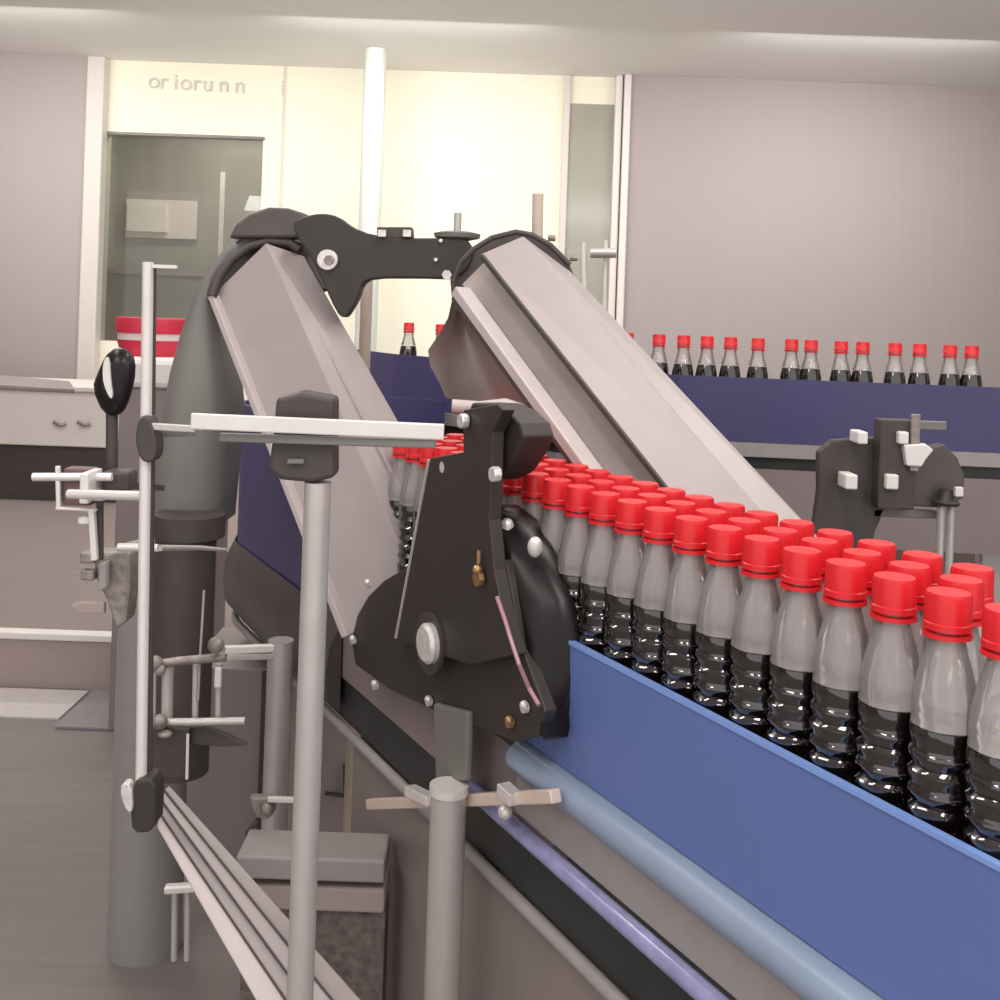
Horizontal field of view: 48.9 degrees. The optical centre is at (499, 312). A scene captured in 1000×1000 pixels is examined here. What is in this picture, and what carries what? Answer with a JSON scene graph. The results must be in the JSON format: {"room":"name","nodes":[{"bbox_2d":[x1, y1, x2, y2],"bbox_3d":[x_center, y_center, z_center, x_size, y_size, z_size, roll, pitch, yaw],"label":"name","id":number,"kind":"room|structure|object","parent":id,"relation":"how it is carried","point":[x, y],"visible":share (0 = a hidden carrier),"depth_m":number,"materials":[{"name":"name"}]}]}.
{"room":"processing plant","nodes":[
{"label":"processing plant","id":0,"kind":"room"},
{"bbox_2d":[0,53,87,378],"bbox_3d":[-4.501,-0.317,7.950,2.981,3.160,0.100,2,0,0],"label":"wall","id":1,"kind":"structure","parent":0,"point":[43,97],"depth_m":7.90,"materials":[{"name":"grey paint"}]},
{"bbox_2d":[77,56,109,379],"bbox_3d":[-2.937,-0.613,7.940,0.125,2.460,0.120,2,0,0],"label":"trim","id":2,"kind":"structure","parent":1,"relation":"attached to","point":[98,67],"depth_m":7.88,"materials":[{"name":"paint"}]},
{"bbox_2d":[107,136,118,268],"bbox_3d":[-3.439,-0.664,8.960,0.100,2.392,1.680,2,0,0],"label":"wall","id":3,"kind":"structure","parent":0,"point":[115,139],"depth_m":9.61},
{"bbox_2d":[0,686,239,999],"bbox_3d":[-0.051,1.469,3.400,12.000,0.100,9.800,2,0,0],"label":"floor","id":4,"kind":"structure","parent":0,"point":[56,784],"depth_m":2.64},
{"bbox_2d":[0,688,88,719],"bbox_3d":[-2.366,1.335,3.835,1.765,0.006,0.270,2,0,0],"label":"floor stripe","id":5,"kind":"structure","parent":4,"relation":"on","point":[17,703],"depth_m":3.84,"materials":[{"name":"white paint"}]},
{"bbox_2d":[55,690,109,730],"bbox_3d":[-1.375,1.367,3.795,0.180,0.012,0.350,2,0,0],"label":"floor mat","id":6,"kind":"object","parent":4,"relation":"on","point":[92,713],"visible":0.71,"depth_m":3.72,"materials":[{"name":"grey"}]},
{"bbox_2d":[106,540,186,967],"bbox_3d":[-0.767,0.952,2.420,0.158,0.883,0.158,2,0,0],"label":"support column","id":7,"kind":"structure","parent":4,"relation":"on","point":[141,864],"depth_m":2.35,"materials":[{"name":"grey metal"}]},
{"bbox_2d":[121,262,203,832],"bbox_3d":[-0.553,0.503,1.829,0.080,1.135,1.128,2,0,-16],"label":"vertical rod","id":8,"kind":"object","parent":7,"relation":"attached to","point":[144,799],"visible":0.99,"depth_m":1.29,"materials":[{"name":"metal"}]},
{"bbox_2d":[157,786,359,999],"bbox_3d":[-0.347,0.892,1.585,0.504,0.293,0.137,2,0,34],"label":"rail","id":9,"kind":"object","parent":8,"relation":"attached to","point":[254,931],"depth_m":1.59,"materials":[{"name":"metal"}]},
{"bbox_2d":[108,356,227,730],"bbox_3d":[-1.142,0.765,3.795,0.324,1.232,0.390,2,0,0],"label":"cabinet","id":10,"kind":"object","parent":4,"relation":"on","point":[127,512],"visible":0.12,"depth_m":3.62,"materials":[{"name":"paint"}]},
{"bbox_2d":[115,317,184,356],"bbox_3d":[-1.194,0.082,3.780,0.252,0.130,0.220,2,0,0],"label":"tub","id":11,"kind":"object","parent":10,"relation":"on","point":[128,329],"visible":0.61,"depth_m":3.69,"materials":[{"name":"plastic"}]},
{"bbox_2d":[187,627,361,859],"bbox_3d":[-0.430,1.151,2.915,0.721,0.509,0.370,2,0,0],"label":"base cabinet","id":12,"kind":"object","parent":4,"relation":"on","point":[220,798],"visible":0.23,"depth_m":2.75,"materials":[{"name":"grey metal"}]},
{"bbox_2d":[236,829,389,999],"bbox_3d":[-0.327,1.163,1.900,0.252,0.492,0.100,2,0,0],"label":"box","id":13,"kind":"object","parent":4,"relation":"on","point":[352,910],"visible":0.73,"depth_m":1.87,"materials":[{"name":"grey metal"}]},
{"bbox_2d":[245,794,292,837],"bbox_3d":[-0.404,0.904,1.954,0.096,0.092,0.032,2,0,0],"label":"clamp","id":14,"kind":"object","parent":13,"relation":"attached to","point":[264,806],"visible":0.89,"depth_m":1.95,"materials":[{"name":"metal"}]},
{"bbox_2d":[190,390,443,999],"bbox_3d":[-0.231,0.753,1.300,0.290,1.320,0.120,2,0,0],"label":"stand","id":15,"kind":"object","parent":4,"relation":"on","point":[307,429],"visible":1,"depth_m":1.28,"materials":[{"name":"metal"}]},
{"bbox_2d":[343,280,372,832],"bbox_3d":[-0.339,0.665,2.600,0.031,1.487,0.028,2,0,0],"label":"support post","id":16,"kind":"object","parent":4,"relation":"on","point":[366,298],"visible":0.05,"depth_m":2.59,"materials":[{"name":"grey metal"}]},
{"bbox_2d":[0,480,769,630],"bbox_3d":[-0.046,1.324,6.010,12.000,0.190,3.980,2,0,0],"label":"platform","id":17,"kind":"object","parent":4,"relation":"on","point":[41,545],"depth_m":5.06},
{"bbox_2d":[0,639,110,689],"bbox_3d":[-2.317,1.252,4.010,1.856,0.175,0.020,2,0,0],"label":"wall","id":18,"kind":"structure","parent":17,"relation":"attached to","point":[23,663],"depth_m":4.00,"materials":[{"name":"beige paint"}]},
{"bbox_2d":[0,627,111,641],"bbox_3d":[-2.316,1.152,4.020,1.852,0.025,0.060,2,0,0],"label":"trim","id":19,"kind":"structure","parent":17,"relation":"attached to","point":[5,633],"depth_m":3.99,"materials":[{"name":"white plastic"}]},
{"bbox_2d":[0,377,118,502],"bbox_3d":[-3.279,0.766,6.894,2.400,0.700,0.652,2,0,0],"label":"cabinet","id":20,"kind":"object","parent":17,"relation":"on","point":[40,432],"depth_m":6.62,"materials":[{"name":"white plastic"}]},
{"bbox_2d":[0,375,74,392],"bbox_3d":[-1.297,0.189,2.925,0.351,0.034,0.150,2,0,0],"label":"tray","id":21,"kind":"object","parent":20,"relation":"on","point":[6,382],"visible":1,"depth_m":2.91,"materials":[{"name":"white"}]},
{"bbox_2d":[28,377,94,391],"bbox_3d":[-3.267,0.431,6.900,2.400,0.030,0.640,2,0,0],"label":"countertop","id":22,"kind":"structure","parent":20,"relation":"on","point":[80,385],"depth_m":6.83,"materials":[{"name":"paint"}]},
{"bbox_2d":[223,396,999,999],"bbox_3d":[-0.036,0.771,1.922,0.631,1.296,2.911,2,0,-20],"label":"conveyor","id":23,"kind":"object","parent":4,"relation":"on","point":[663,847],"depth_m":1.46,"materials":[{"name":"blue metal"}]},
{"bbox_2d":[206,238,421,637],"bbox_3d":[-0.296,0.220,2.108,0.619,0.736,0.186,2,0,29],"label":"channel","id":24,"kind":"object","parent":23,"relation":"attached to","point":[283,335],"visible":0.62,"depth_m":2.11,"materials":[{"name":"grey metal"}]},
{"bbox_2d":[154,239,300,783],"bbox_3d":[-0.565,0.364,2.206,0.271,1.057,0.268,2,0,0],"label":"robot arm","id":25,"kind":"object","parent":24,"relation":"attached to","point":[199,475],"visible":0.62,"depth_m":2.17,"materials":[{"name":"grey metal"}]},
{"bbox_2d":[31,466,164,560],"bbox_3d":[-0.618,0.272,1.735,0.148,0.143,0.762,2,0,-15],"label":"clamp","id":26,"kind":"object","parent":25,"relation":"attached to","point":[82,484],"visible":0.98,"depth_m":1.45,"materials":[{"name":"metal"}]},
{"bbox_2d":[94,348,135,469],"bbox_3d":[-0.529,0.131,1.503,0.064,0.168,0.054,2,0,0],"label":"knob","id":27,"kind":"object","parent":26,"relation":"on","point":[114,381],"visible":0.98,"depth_m":1.49,"materials":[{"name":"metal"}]},
{"bbox_2d":[71,543,226,627],"bbox_3d":[-0.455,0.370,1.561,0.134,0.126,0.256,2,0,39],"label":"rod bracket","id":28,"kind":"object","parent":26,"relation":"attached to","point":[116,574],"visible":0.9,"depth_m":1.50,"materials":[{"name":"metal"}]},
{"bbox_2d":[153,636,273,779],"bbox_3d":[-0.561,0.642,1.866,0.185,0.285,0.440,2,0,-38],"label":"clamp","id":29,"kind":"object","parent":25,"relation":"attached to","point":[173,738],"visible":0.91,"depth_m":1.73,"materials":[{"name":"metal"}]},
{"bbox_2d":[230,207,480,316],"bbox_3d":[-0.289,-0.098,2.171,0.499,0.213,0.138,2,0,0],"label":"linking arm","id":30,"kind":"object","parent":24,"relation":"attached to","point":[346,258],"visible":0.98,"depth_m":2.12},
{"bbox_2d":[450,193,815,562],"bbox_3d":[0.178,0.074,1.882,0.267,0.612,0.758,2,0,-38],"label":"channel","id":31,"kind":"object","parent":30,"relation":"attached to","point":[606,404],"visible":0.72,"depth_m":1.87,"materials":[{"name":"grey metal"}]},
{"bbox_2d":[428,302,524,403],"bbox_3d":[-0.026,0.086,2.037,0.213,0.216,0.093,2,0,0],"label":"sheet","id":32,"kind":"object","parent":31,"relation":"attached to","point":[464,369],"visible":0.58,"depth_m":2.06,"materials":[{"name":"metal"}]},
{"bbox_2d":[451,398,526,413],"bbox_3d":[-0.011,0.165,1.860,0.142,0.043,0.024,2,0,0],"label":"curved rail","id":33,"kind":"object","parent":31,"relation":"attached to","point":[458,406],"visible":0.36,"depth_m":1.85,"materials":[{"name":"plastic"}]},
{"bbox_2d":[388,447,416,524],"bbox_3d":[-0.182,0.351,2.042,0.059,0.249,0.060,2,0,7],"label":"bottle","id":34,"kind":"object","parent":23,"relation":"on","point":[398,452],"visible":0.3,"depth_m":2.02,"materials":[{"name":"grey plastic"}]},
{"bbox_2d":[397,448,425,572],"bbox_3d":[-0.153,0.352,1.989,0.060,0.249,0.059,2,0,45],"label":"bottle","id":35,"kind":"object","parent":23,"relation":"on","point":[406,519],"visible":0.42,"depth_m":1.97,"materials":[{"name":"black plastic"}]},
{"bbox_2d":[411,443,442,543],"bbox_3d":[-0.124,0.353,1.936,0.059,0.249,0.060,2,0,-6],"label":"bottle","id":36,"kind":"object","parent":23,"relation":"on","point":[426,454],"visible":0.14,"depth_m":1.93,"materials":[{"name":"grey plastic"}]},
{"bbox_2d":[502,477,528,512],"bbox_3d":[0.020,0.358,1.670,0.059,0.249,0.060,2,0,5],"label":"bottle","id":37,"kind":"object","parent":23,"relation":"on","point":[513,487],"visible":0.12,"depth_m":1.65,"materials":[{"name":"red plastic"}]},
{"bbox_2d":[521,472,552,546],"bbox_3d":[0.049,0.359,1.617,0.060,0.249,0.059,2,0,19],"label":"bottle","id":38,"kind":"object","parent":23,"relation":"on","point":[532,483],"visible":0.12,"depth_m":1.60,"materials":[{"name":"red plastic"}]},
{"bbox_2d":[541,478,574,566],"bbox_3d":[0.078,0.360,1.564,0.060,0.249,0.059,2,0,-39],"label":"bottle","id":39,"kind":"object","parent":23,"relation":"on","point":[554,489],"visible":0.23,"depth_m":1.55,"materials":[{"name":"red plastic"}]},
{"bbox_2d":[555,463,588,549],"bbox_3d":[0.115,0.362,1.722,0.060,0.249,0.059,2,0,15],"label":"bottle","id":40,"kind":"object","parent":23,"relation":"on","point":[573,468],"visible":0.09,"depth_m":1.72,"materials":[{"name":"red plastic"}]},
{"bbox_2d":[556,473,591,566],"bbox_3d":[0.111,0.362,1.616,0.059,0.249,0.060,2,0,-9],"label":"bottle","id":41,"kind":"object","parent":23,"relation":"on","point":[576,478],"visible":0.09,"depth_m":1.61,"materials":[{"name":"red plastic"}]},
{"bbox_2d":[557,484,598,632],"bbox_3d":[0.106,0.361,1.510,0.059,0.249,0.060,2,0,-40],"label":"bottle","id":42,"kind":"object","parent":23,"relation":"on","point":[577,503],"visible":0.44,"depth_m":1.50,"materials":[{"name":"red plastic"}]},
{"bbox_2d":[576,469,610,550],"bbox_3d":[0.144,0.363,1.668,0.059,0.249,0.060,2,0,-11],"label":"bottle","id":43,"kind":"object","parent":23,"relation":"on","point":[595,473],"visible":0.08,"depth_m":1.67,"materials":[{"name":"red plastic"}]},
{"bbox_2d":[577,479,616,575],"bbox_3d":[0.140,0.363,1.563,0.059,0.249,0.060,2,0,-30],"label":"bottle","id":44,"kind":"object","parent":23,"relation":"on","point":[599,484],"visible":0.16,"depth_m":1.56,"materials":[{"name":"red plastic"}]},
{"bbox_2d":[579,491,624,654],"bbox_3d":[0.135,0.362,1.457,0.060,0.249,0.059,2,0,-43],"label":"bottle","id":45,"kind":"object","parent":23,"relation":"on","point":[593,616],"visible":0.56,"depth_m":1.44,"materials":[{"name":"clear plastic"}]},
{"bbox_2d":[598,475,634,560],"bbox_3d":[0.172,0.364,1.615,0.059,0.249,0.060,2,0,-17],"label":"bottle","id":46,"kind":"object","parent":23,"relation":"on","point":[620,480],"visible":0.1,"depth_m":1.62,"materials":[{"name":"red plastic"}]},
{"bbox_2d":[602,486,640,586],"bbox_3d":[0.168,0.364,1.509,0.060,0.249,0.059,2,0,22],"label":"bottle","id":47,"kind":"object","parent":23,"relation":"on","point":[632,492],"visible":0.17,"depth_m":1.51,"materials":[{"name":"red plastic"}]},
{"bbox_2d":[603,498,651,669],"bbox_3d":[0.164,0.363,1.404,0.060,0.249,0.059,2,0,36],"label":"bottle","id":48,"kind":"object","parent":23,"relation":"on","point":[629,520],"visible":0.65,"depth_m":1.39,"materials":[{"name":"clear plastic"}]},
{"bbox_2d":[622,481,661,569],"bbox_3d":[0.201,0.365,1.562,0.059,0.249,0.060,2,0,-26],"label":"bottle","id":49,"kind":"object","parent":23,"relation":"on","point":[645,486],"visible":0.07,"depth_m":1.57,"materials":[{"name":"red plastic"}]},
{"bbox_2d":[627,493,669,597],"bbox_3d":[0.197,0.365,1.456,0.059,0.249,0.060,2,0,16],"label":"bottle","id":50,"kind":"object","parent":23,"relation":"on","point":[653,499],"visible":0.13,"depth_m":1.46,"materials":[{"name":"red plastic"}]},
{"bbox_2d":[632,506,680,684],"bbox_3d":[0.193,0.364,1.351,0.060,0.249,0.059,2,0,20],"label":"bottle","id":51,"kind":"object","parent":23,"relation":"on","point":[648,643],"visible":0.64,"depth_m":1.33,"materials":[{"name":"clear plastic"}]},
{"bbox_2d":[649,487,689,579],"bbox_3d":[0.230,0.366,1.509,0.059,0.249,0.060,2,0,37],"label":"bottle","id":52,"kind":"object","parent":23,"relation":"on","point":[671,493],"visible":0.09,"depth_m":1.51,"materials":[{"name":"red plastic"}]},
{"bbox_2d":[654,500,700,609],"bbox_3d":[0.226,0.366,1.403,0.059,0.249,0.060,2,0,18],"label":"bottle","id":53,"kind":"object","parent":23,"relation":"on","point":[682,507],"visible":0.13,"depth_m":1.41,"materials":[{"name":"red plastic"}]},
{"bbox_2d":[661,515,712,701],"bbox_3d":[0.222,0.365,1.298,0.060,0.249,0.059,2,0,-10],"label":"bottle","id":54,"kind":"object","parent":23,"relation":"on","point":[690,531],"visible":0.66,"depth_m":1.28,"materials":[{"name":"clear plastic"}]},
{"bbox_2d":[679,494,718,591],"bbox_3d":[0.259,0.367,1.456,0.060,0.249,0.059,2,0,-1],"label":"bottle","id":55,"kind":"object","parent":23,"relation":"on","point":[701,501],"visible":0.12,"depth_m":1.45,"materials":[{"name":"red plastic"}]},
{"bbox_2d":[683,508,732,623],"bbox_3d":[0.255,0.367,1.350,0.059,0.249,0.060,2,0,-30],"label":"bottle","id":56,"kind":"object","parent":23,"relation":"on","point":[714,516],"visible":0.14,"depth_m":1.35,"materials":[{"name":"red plastic"}]},
{"bbox_2d":[693,524,747,720],"bbox_3d":[0.251,0.366,1.245,0.060,0.249,0.059,2,0,43],"label":"bottle","id":57,"kind":"object","parent":23,"relation":"on","point":[713,672],"visible":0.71,"depth_m":1.23,"materials":[{"name":"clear plastic"}]},
{"bbox_2d":[706,502,748,611],"bbox_3d":[0.288,0.368,1.402,0.060,0.249,0.059,2,0,-27],"label":"bottle","id":58,"kind":"object","parent":23,"relation":"on","point":[732,509],"visible":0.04,"depth_m":1.39,"materials":[{"name":"red plastic"}]},
{"bbox_2d":[715,517,766,637],"bbox_3d":[0.284,0.368,1.297,0.060,0.249,0.059,2,0,-1],"label":"bottle","id":59,"kind":"object","parent":23,"relation":"on","point":[750,526],"visible":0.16,"depth_m":1.30,"materials":[{"name":"red plastic"}]},
{"bbox_2d":[728,535,785,739],"bbox_3d":[0.280,0.367,1.191,0.059,0.249,0.060,2,0,16],"label":"bottle","id":60,"kind":"object","parent":23,"relation":"on","point":[749,694],"visible":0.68,"depth_m":1.17,"materials":[{"name":"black plastic"}]},
{"bbox_2d":[733,510,781,625],"bbox_3d":[0.317,0.369,1.349,0.059,0.249,0.060,2,0,-14],"label":"bottle","id":61,"kind":"object","parent":23,"relation":"on","point":[767,518],"visible":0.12,"depth_m":1.34,"materials":[{"name":"red plastic"}]},
{"bbox_2d":[750,526,803,653],"bbox_3d":[0.313,0.369,1.244,0.060,0.249,0.059,2,0,-44],"label":"bottle","id":62,"kind":"object","parent":23,"relation":"on","point":[787,536],"visible":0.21,"depth_m":1.25,"materials":[{"name":"red plastic"}]},
{"bbox_2d":[768,519,818,639],"bbox_3d":[0.345,0.370,1.296,0.060,0.249,0.059,2,0,-22],"label":"bottle","id":63,"kind":"object","parent":23,"relation":"on","point":[805,528],"visible":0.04,"depth_m":1.29,"materials":[{"name":"red plastic"}]},
{"bbox_2d":[767,546,827,762],"bbox_3d":[0.308,0.368,1.138,0.060,0.249,0.059,2,0,36],"label":"bottle","id":64,"kind":"object","parent":23,"relation":"on","point":[790,711],"visible":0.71,"depth_m":1.12,"materials":[{"name":"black plastic"}]},
{"bbox_2d":[788,537,843,670],"bbox_3d":[0.342,0.370,1.190,0.060,0.249,0.059,2,0,-32],"label":"bottle","id":65,"kind":"object","parent":23,"relation":"on","point":[829,548],"visible":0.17,"depth_m":1.19,"materials":[{"name":"red plastic"}]},
{"bbox_2d":[804,528,858,653],"bbox_3d":[0.374,0.371,1.243,0.059,0.249,0.060,2,0,40],"label":"bottle","id":66,"kind":"object","parent":23,"relation":"on","point":[844,538],"visible":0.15,"depth_m":1.24,"materials":[{"name":"red plastic"}]},
{"bbox_2d":[809,558,873,785],"bbox_3d":[0.337,0.369,1.085,0.059,0.249,0.060,2,0,-3],"label":"bottle","id":67,"kind":"object","parent":23,"relation":"on","point":[834,702],"visible":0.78,"depth_m":1.07,"materials":[{"name":"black plastic"}]},
{"bbox_2d":[828,548,887,689],"bbox_3d":[0.370,0.371,1.137,0.059,0.249,0.060,2,0,42],"label":"bottle","id":68,"kind":"object","parent":23,"relation":"on","point":[873,559],"visible":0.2,"depth_m":1.14,"materials":[{"name":"red plastic"}]},
{"bbox_2d":[844,539,901,666],"bbox_3d":[0.403,0.372,1.190,0.059,0.249,0.060,2,0,33],"label":"bottle","id":69,"kind":"object","parent":23,"relation":"on","point":[887,549],"visible":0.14,"depth_m":1.18,"materials":[{"name":"red plastic"}]},
{"bbox_2d":[855,571,923,812],"bbox_3d":[0.366,0.370,1.032,0.059,0.249,0.060,2,0,15],"label":"bottle","id":70,"kind":"object","parent":23,"relation":"on","point":[882,757],"visible":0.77,"depth_m":1.01,"materials":[{"name":"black plastic"}]},
{"bbox_2d":[873,560,936,702],"bbox_3d":[0.399,0.372,1.084,0.059,0.249,0.060,2,0,-4],"label":"bottle","id":71,"kind":"object","parent":23,"relation":"on","point":[900,683],"visible":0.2,"depth_m":1.09,"materials":[{"name":"red plastic"}]},
{"bbox_2d":[888,550,948,675],"bbox_3d":[0.432,0.373,1.137,0.059,0.249,0.060,2,0,-34],"label":"bottle","id":72,"kind":"object","parent":23,"relation":"on","point":[897,665],"visible":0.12,"depth_m":1.13,"materials":[{"name":"red plastic"}]},
{"bbox_2d":[907,586,975,841],"bbox_3d":[0.395,0.371,0.979,0.060,0.249,0.059,2,0,-34],"label":"bottle","id":73,"kind":"object","parent":23,"relation":"on","point":[937,766],"visible":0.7,"depth_m":0.96,"materials":[{"name":"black plastic"}]},
{"bbox_2d":[923,574,990,734],"bbox_3d":[0.428,0.373,1.031,0.059,0.249,0.060,2,0,35],"label":"bottle","id":74,"kind":"object","parent":23,"relation":"on","point":[955,704],"visible":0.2,"depth_m":1.03,"materials":[{"name":"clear plastic"}]},
{"bbox_2d":[936,563,999,734],"bbox_3d":[0.461,0.374,1.083,0.059,0.249,0.060,2,0,-13],"label":"bottle","id":75,"kind":"object","parent":23,"relation":"on","point":[946,683],"visible":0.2,"depth_m":1.07,"materials":[{"name":"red plastic"}]},
{"bbox_2d":[962,603,999,860],"bbox_3d":[0.424,0.372,0.925,0.060,0.249,0.059,2,0,0],"label":"bottle","id":76,"kind":"object","parent":23,"relation":"on","point":[981,810],"visible":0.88,"depth_m":0.92,"materials":[{"name":"clear plastic"}]},
{"bbox_2d":[357,349,999,730],"bbox_3d":[0.592,0.801,3.117,3.249,1.280,0.807,2,0,26],"label":"conveyor","id":77,"kind":"object","parent":4,"relation":"on","point":[778,426],"visible":0.25,"depth_m":2.73,"materials":[{"name":"metal"}]},
{"bbox_2d":[580,240,616,308],"bbox_3d":[0.254,-0.035,2.906,0.097,0.320,0.039,2,0,0],"label":"rod","id":78,"kind":"object","parent":77,"relation":"attached to","point":[605,253],"visible":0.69,"depth_m":2.89,"materials":[{"name":"metal"}]},
{"bbox_2d":[672,335,693,375],"bbox_3d":[0.465,0.181,2.809,0.060,0.249,0.059,2,0,-19],"label":"bottle","id":79,"kind":"object","parent":77,"relation":"on","point":[678,368],"visible":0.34,"depth_m":2.79,"materials":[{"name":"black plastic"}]},
{"bbox_2d":[695,336,716,375],"bbox_3d":[0.524,0.183,2.804,0.060,0.249,0.059,2,0,-3],"label":"bottle","id":80,"kind":"object","parent":77,"relation":"on","point":[702,369],"visible":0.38,"depth_m":2.79,"materials":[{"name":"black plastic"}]},
{"bbox_2d":[718,337,740,376],"bbox_3d":[0.583,0.185,2.799,0.060,0.249,0.059,2,0,-16],"label":"bottle","id":81,"kind":"object","parent":77,"relation":"on","point":[726,370],"visible":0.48,"depth_m":2.78,"materials":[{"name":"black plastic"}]},
{"bbox_2d":[746,338,767,377],"bbox_3d":[0.651,0.187,2.793,0.059,0.249,0.060,2,0,28],"label":"bottle","id":82,"kind":"object","parent":77,"relation":"on","point":[758,344],"visible":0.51,"depth_m":2.78,"materials":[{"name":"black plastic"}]},
{"bbox_2d":[779,339,800,379],"bbox_3d":[0.734,0.190,2.785,0.060,0.249,0.059,2,0,32],"label":"bottle","id":83,"kind":"object","parent":77,"relation":"on","point":[785,372],"visible":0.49,"depth_m":2.77,"materials":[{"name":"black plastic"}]},
{"bbox_2d":[800,340,820,380],"bbox_3d":[0.783,0.192,2.781,0.059,0.249,0.060,2,0,22],"label":"bottle","id":84,"kind":"object","parent":77,"relation":"on","point":[811,346],"visible":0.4,"depth_m":2.77,"materials":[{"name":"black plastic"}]},
{"bbox_2d":[828,341,850,381],"bbox_3d":[0.857,0.195,2.776,0.059,0.249,0.060,2,0,10],"label":"bottle","id":85,"kind":"object","parent":77,"relation":"on","point":[840,347],"visible":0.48,"depth_m":2.76,"materials":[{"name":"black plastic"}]},
{"bbox_2d":[851,342,872,382],"bbox_3d":[0.910,0.196,2.772,0.060,0.249,0.059,2,0,40],"label":"bottle","id":86,"kind":"object","parent":77,"relation":"on","point":[857,375],"visible":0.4,"depth_m":2.76,"materials":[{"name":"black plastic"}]},
{"bbox_2d":[882,343,905,383],"bbox_3d":[0.990,0.199,2.767,0.060,0.249,0.059,2,0,36],"label":"bottle","id":87,"kind":"object","parent":77,"relation":"on","point":[898,377],"visible":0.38,"depth_m":2.75,"materials":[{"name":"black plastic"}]},
{"bbox_2d":[907,344,929,384],"bbox_3d":[1.050,0.201,2.762,0.059,0.249,0.060,2,0,-28],"label":"bottle","id":88,"kind":"object","parent":77,"relation":"on","point":[920,350],"visible":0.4,"depth_m":2.75,"materials":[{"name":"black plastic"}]},
{"bbox_2d":[937,345,960,385],"bbox_3d":[1.124,0.204,2.757,0.059,0.249,0.060,2,0,-32],"label":"bottle","id":89,"kind":"object","parent":77,"relation":"on","point":[952,379],"visible":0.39,"depth_m":2.74,"materials":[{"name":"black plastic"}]},
{"bbox_2d":[960,345,982,386],"bbox_3d":[1.177,0.206,2.753,0.060,0.249,0.059,2,0,0],"label":"bottle","id":90,"kind":"object","parent":77,"relation":"on","point":[966,379],"visible":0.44,"depth_m":2.74,"materials":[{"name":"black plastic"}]},
{"bbox_2d":[811,414,963,674],"bbox_3d":[0.755,0.822,2.184,0.307,1.250,0.081,2,0,0],"label":"bracket","id":91,"kind":"object","parent":4,"relation":"on","point":[861,479],"visible":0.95,"depth_m":2.19,"materials":[{"name":"grey plastic"}]},
{"bbox_2d":[115,136,262,271],"bbox_3d":[-2.267,-0.624,9.750,2.245,2.392,0.100,2,0,0],"label":"wall","id":92,"kind":"structure","parent":0,"point":[152,168],"depth_m":9.70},
{"bbox_2d":[125,199,197,239],"bbox_3d":[-2.976,-0.824,9.658,0.626,0.338,0.075,2,0,0],"label":"notice board","id":93,"kind":"object","parent":92,"relation":"attached to","point":[145,218],"visible":1,"depth_m":9.66,"materials":[{"name":"beige paper"}]},
{"bbox_2d":[99,60,614,470],"bbox_3d":[0.006,-0.160,8.060,12.000,3.160,0.120,2,0,0],"label":"wall","id":94,"kind":"structure","parent":0,"point":[478,146],"depth_m":8.00,"materials":[{"name":"beige paint"}]},
{"bbox_2d":[107,131,264,139],"bbox_3d":[-2.315,-0.539,8.002,1.155,1.519,0.055,2,0,0],"label":"trim","id":95,"kind":"structure","parent":94,"relation":"in","point":[108,132],"depth_m":7.98,"materials":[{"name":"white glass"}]},
{"bbox_2d":[149,75,283,94],"bbox_3d":[-2.059,-1.661,7.994,0.987,0.121,0.008,2,0,0],"label":"lettering","id":96,"kind":"object","parent":94,"relation":"attached to","point":[151,79],"depth_m":7.99},
{"bbox_2d":[279,66,286,207],"bbox_3d":[-1.611,-0.311,7.992,0.015,2.970,0.015,2,0,0],"label":"trim","id":97,"kind":"structure","parent":94,"relation":"attached to","point":[285,67],"depth_m":7.99,"materials":[{"name":"paint"}]},
{"bbox_2d":[558,74,570,254],"bbox_3d":[0.439,-0.240,7.970,0.050,2.970,0.060,2,0,0],"label":"trim","id":98,"kind":"structure","parent":94,"relation":"attached to","point":[567,78],"depth_m":7.94,"materials":[{"name":"paint"}]},
{"bbox_2d":[565,103,613,309],"bbox_3d":[0.640,-0.589,7.982,0.356,1.850,0.025,2,0,0],"label":"window","id":99,"kind":"structure","parent":94,"relation":"in","point":[591,130],"depth_m":7.97,"materials":[{"name":"grey glass"}]},
{"bbox_2d":[607,75,622,318],"bbox_3d":[0.810,-0.227,7.950,0.050,2.970,0.100,2,0,0],"label":"trim","id":100,"kind":"structure","parent":94,"relation":"attached to","point":[618,96],"depth_m":7.90,"materials":[{"name":"white plastic"}]},
{"bbox_2d":[354,47,386,351],"bbox_3d":[-0.891,-0.191,7.400,0.150,3.160,0.150,2,0,0],"label":"wall column","id":101,"kind":"structure","parent":0,"point":[375,58],"depth_m":7.34,"materials":[{"name":"white paint"}]},
{"bbox_2d":[0,0,999,87],"bbox_3d":[0.062,-1.789,3.400,12.000,0.100,9.800,2,0,0],"label":"ceiling","id":102,"kind":"structure","parent":0,"point":[956,43],"depth_m":6.88,"materials":[{"name":"paint"}]},
{"bbox_2d":[623,75,999,386],"bbox_3d":[3.432,-0.040,7.950,5.144,3.160,0.100,2,0,0],"label":"wall","id":103,"kind":"structure","parent":0,"point":[775,211],"depth_m":7.90,"materials":[{"name":"grey paint"}]},
{"bbox_2d":[615,74,631,327],"bbox_3d":[0.868,-0.225,7.930,0.050,2.970,0.140,2,0,0],"label":"trim","id":104,"kind":"structure","parent":103,"relation":"attached to","point":[627,80],"depth_m":7.86,"materials":[{"name":"white plastic"}]},
{"bbox_3d":[-2.311,0.622,8.960,2.445,0.100,1.680,2,0,0],"label":"floor","id":105,"kind":"structure","parent":0,"visible":0},
{"bbox_2d":[105,172,225,340],"bbox_3d":[-2.720,-0.324,9.400,1.258,1.761,0.400,2,0,0],"label":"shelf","id":106,"kind":"object","parent":105,"relation":"on","point":[175,290],"visible":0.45,"depth_m":9.25,"materials":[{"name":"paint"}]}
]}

